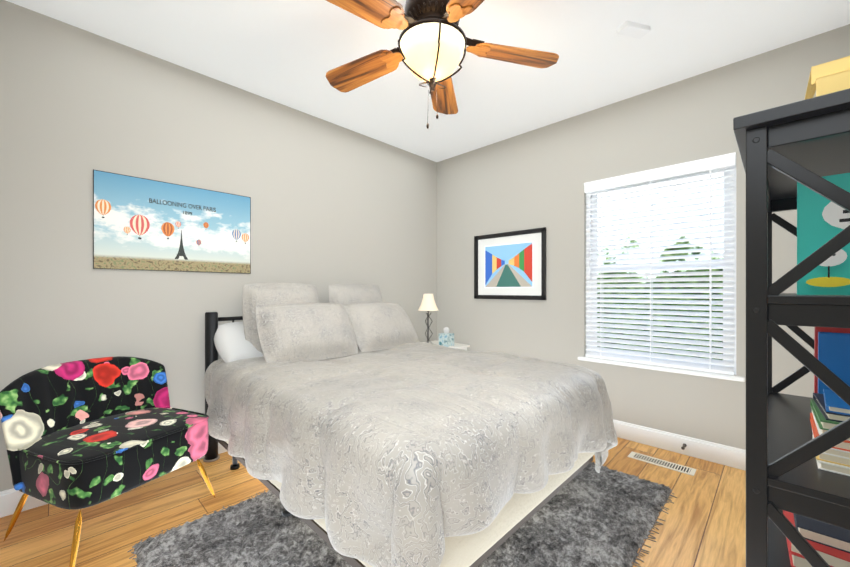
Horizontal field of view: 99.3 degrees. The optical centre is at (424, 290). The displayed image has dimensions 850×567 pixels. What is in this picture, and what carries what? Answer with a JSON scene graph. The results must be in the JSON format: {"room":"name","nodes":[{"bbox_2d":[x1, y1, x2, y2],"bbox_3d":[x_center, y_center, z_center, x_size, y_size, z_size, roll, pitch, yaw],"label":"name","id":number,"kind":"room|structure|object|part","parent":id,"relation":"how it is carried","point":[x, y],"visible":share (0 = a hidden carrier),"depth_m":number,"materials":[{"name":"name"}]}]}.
{"room":"bedroom","nodes":[
{"label":"bedroom","id":0,"kind":"room"},
{"bbox_2d":[0,0,436,491],"bbox_3d":[-1.086,-0.170,3.120,0.120,2.700,3.630,0,0,44],"label":"wall","id":1,"kind":"structure","parent":0,"point":[332,204],"depth_m":2.38,"materials":[{"name":"beige paint"}]},
{"bbox_2d":[1,442,226,517],"bbox_3d":[-1.037,1.114,3.072,0.016,0.133,3.390,0,0,44],"label":"baseboard","id":2,"kind":"structure","parent":1,"relation":"attached to","point":[10,498],"depth_m":1.91,"materials":[{"name":"white"}]},
{"bbox_2d":[93,169,250,273],"bbox_3d":[-1.648,-0.420,2.448,0.013,0.585,0.890,0,0,44],"label":"framed picture","id":3,"kind":"object","parent":1,"relation":"attached to","point":[145,224],"visible":1,"depth_m":2.38,"materials":[{"name":"paper"}]},
{"bbox_2d":[0,437,745,566],"bbox_3d":[0.109,1.230,1.953,3.460,0.100,3.630,0,0,44],"label":"floor","id":4,"kind":"structure","parent":0,"point":[704,523],"depth_m":1.89,"materials":[{"name":"brown wood"}]},
{"bbox_2d":[0,356,214,566],"bbox_3d":[-1.594,0.776,1.856,0.687,0.788,0.705,0,0,22],"label":"chair","id":5,"kind":"object","parent":4,"relation":"on","point":[81,434],"visible":1,"depth_m":1.73,"materials":[{"name":"fabric"}]},
{"bbox_2d":[128,462,676,566],"bbox_3d":[0.057,1.162,1.899,1.760,0.036,2.360,0,0,44],"label":"rug","id":6,"kind":"object","parent":4,"relation":"on","point":[588,515],"visible":0.38,"depth_m":1.71,"materials":[{"name":"grey carpet"}]},
{"bbox_2d":[203,283,617,566],"bbox_3d":[-0.203,0.559,2.368,2.275,1.242,1.794,0,0,44],"label":"bed","id":7,"kind":"object","parent":4,"relation":"on","point":[356,425],"visible":1,"depth_m":1.60,"materials":[{"name":"grey fabric"}]},
{"bbox_2d":[214,321,263,362],"bbox_3d":[-1.244,0.377,2.665,0.560,0.193,0.400,0,38,-50],"label":"pillow","id":8,"kind":"object","parent":7,"relation":"on","point":[233,345],"depth_m":2.49,"materials":[{"name":"white fabric"}]},
{"bbox_2d":[418,294,469,349],"bbox_3d":[0.119,0.608,3.837,0.502,1.145,0.520,0,0,44],"label":"nightstand","id":9,"kind":"object","parent":4,"relation":"on","point":[446,337],"visible":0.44,"depth_m":3.75,"materials":[{"name":"white paint"}]},
{"bbox_2d":[418,294,438,342],"bbox_3d":[0.034,0.309,3.780,0.216,0.547,0.216,0,0,44],"label":"lamp","id":10,"kind":"object","parent":9,"relation":"on","point":[428,304],"depth_m":3.73,"materials":[{"name":"beige metal"}]},
{"bbox_2d":[627,451,695,475],"bbox_3d":[1.609,1.177,2.466,0.380,0.006,0.110,0,0,44],"label":"floor vent","id":11,"kind":"object","parent":4,"relation":"in","point":[665,464],"visible":1,"depth_m":2.45,"materials":[{"name":"beige metal"}]},
{"bbox_2d":[733,56,849,566],"bbox_3d":[1.065,0.366,0.921,0.366,1.628,0.886,0,0,44],"label":"bookcase","id":12,"kind":"object","parent":4,"relation":"on","point":[795,155],"visible":1,"depth_m":0.72,"materials":[{"name":"black wood"}]},
{"bbox_2d":[783,56,849,566],"bbox_3d":[1.008,0.321,0.846,0.237,1.538,0.662,0,0,44],"label":"books","id":13,"kind":"object","parent":12,"relation":"on","point":[816,145],"depth_m":0.73,"materials":[{"name":"multicoloured paper"}]},
{"bbox_2d":[6,0,849,161],"bbox_3d":[0.109,-1.570,1.953,3.460,0.100,3.630,0,0,44],"label":"ceiling","id":14,"kind":"structure","parent":0,"point":[289,53],"depth_m":2.26,"materials":[{"name":"white paint"}]},
{"bbox_2d":[326,0,558,128],"bbox_3d":[0.001,-1.159,1.746,1.246,0.723,1.210,0,0,44],"label":"ceiling fan","id":15,"kind":"object","parent":14,"relation":"hanging from","point":[432,48],"visible":1,"depth_m":1.72,"materials":[{"name":"brown wood"}]},
{"bbox_3d":[-0.329,-1.196,1.969,0.483,0.013,0.167,-5,-13,27],"label":"blade","id":16,"kind":"part","parent":15,"relation":"part of","materials":[{"name":"brown wood"}]},
{"bbox_3d":[-0.257,-1.196,1.490,0.483,0.013,0.167,-6,-7,-44],"label":"blade","id":17,"kind":"part","parent":15,"relation":"part of","materials":[{"name":"brown wood"}]},
{"bbox_3d":[0.037,-1.126,1.779,0.318,0.178,0.318,0,0,44],"label":"glass","id":18,"kind":"part","parent":15,"relation":"part of","materials":[{"name":"white glass"}]},
{"bbox_3d":[0.104,-1.196,2.186,0.167,0.013,0.483,11,-2,10],"label":"blade","id":19,"kind":"part","parent":15,"relation":"part of","materials":[{"name":"brown wood"}]},
{"bbox_3d":[0.221,-1.196,1.410,0.167,0.013,0.483,-12,9,-25],"label":"blade","id":20,"kind":"part","parent":15,"relation":"part of","materials":[{"name":"brown wood"}]},
{"bbox_3d":[0.445,-1.196,1.840,0.483,0.013,0.167,4,10,-8],"label":"blade","id":21,"kind":"part","parent":15,"relation":"part of","materials":[{"name":"brown wood"}]},
{"bbox_2d":[617,21,650,38],"bbox_3d":[1.207,-1.506,2.090,0.170,0.028,0.075,0,0,-16],"label":"ceiling vent","id":22,"kind":"object","parent":14,"relation":"in","point":[633,29],"visible":1,"depth_m":2.07,"materials":[{"name":"white plastic"}]},
{"bbox_2d":[437,24,849,449],"bbox_3d":[1.335,-0.170,3.208,3.220,2.700,0.120,0,0,44],"label":"wall","id":23,"kind":"structure","parent":0,"point":[537,178],"depth_m":2.95,"materials":[{"name":"beige paint"}]},
{"bbox_2d":[474,227,545,299],"bbox_3d":[0.824,-0.245,3.604,0.805,0.670,0.028,0,0,44],"label":"framed picture","id":24,"kind":"object","parent":23,"relation":"attached to","point":[510,265],"visible":0.98,"depth_m":3.58,"materials":[{"name":"black"}]},
{"bbox_2d":[586,167,735,374],"bbox_3d":[1.777,-0.175,2.809,0.990,1.490,0.075,0,0,44],"label":"window","id":25,"kind":"structure","parent":23,"relation":"in","point":[724,215],"depth_m":2.59,"materials":[{"name":"white plastic"}]},
{"bbox_2d":[584,152,735,374],"bbox_3d":[1.728,-0.176,2.759,0.986,1.484,0.064,0,0,44],"label":"window blinds","id":26,"kind":"object","parent":25,"relation":"attached to","point":[709,165],"visible":0.98,"depth_m":2.70,"materials":[{"name":"white plastic"}]},
{"bbox_2d":[577,356,744,381],"bbox_3d":[1.722,0.584,2.753,1.080,0.028,0.090,0,0,44],"label":"window sill","id":27,"kind":"structure","parent":23,"relation":"attached to","point":[692,372],"depth_m":2.64,"materials":[{"name":"white"}]},
{"bbox_2d":[613,419,745,470],"bbox_3d":[1.291,1.114,3.156,3.150,0.133,0.016,0,0,44],"label":"baseboard","id":28,"kind":"structure","parent":23,"relation":"attached to","point":[730,456],"depth_m":2.59,"materials":[{"name":"white"}]},
{"label":"outside","id":29,"kind":"structure","parent":0,"visible":0},
{"bbox_2d":[597,172,722,359],"bbox_3d":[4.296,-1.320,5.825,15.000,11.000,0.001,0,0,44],"label":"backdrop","id":30,"kind":"structure","parent":29,"point":[670,210],"depth_m":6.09,"materials":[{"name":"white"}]}
]}

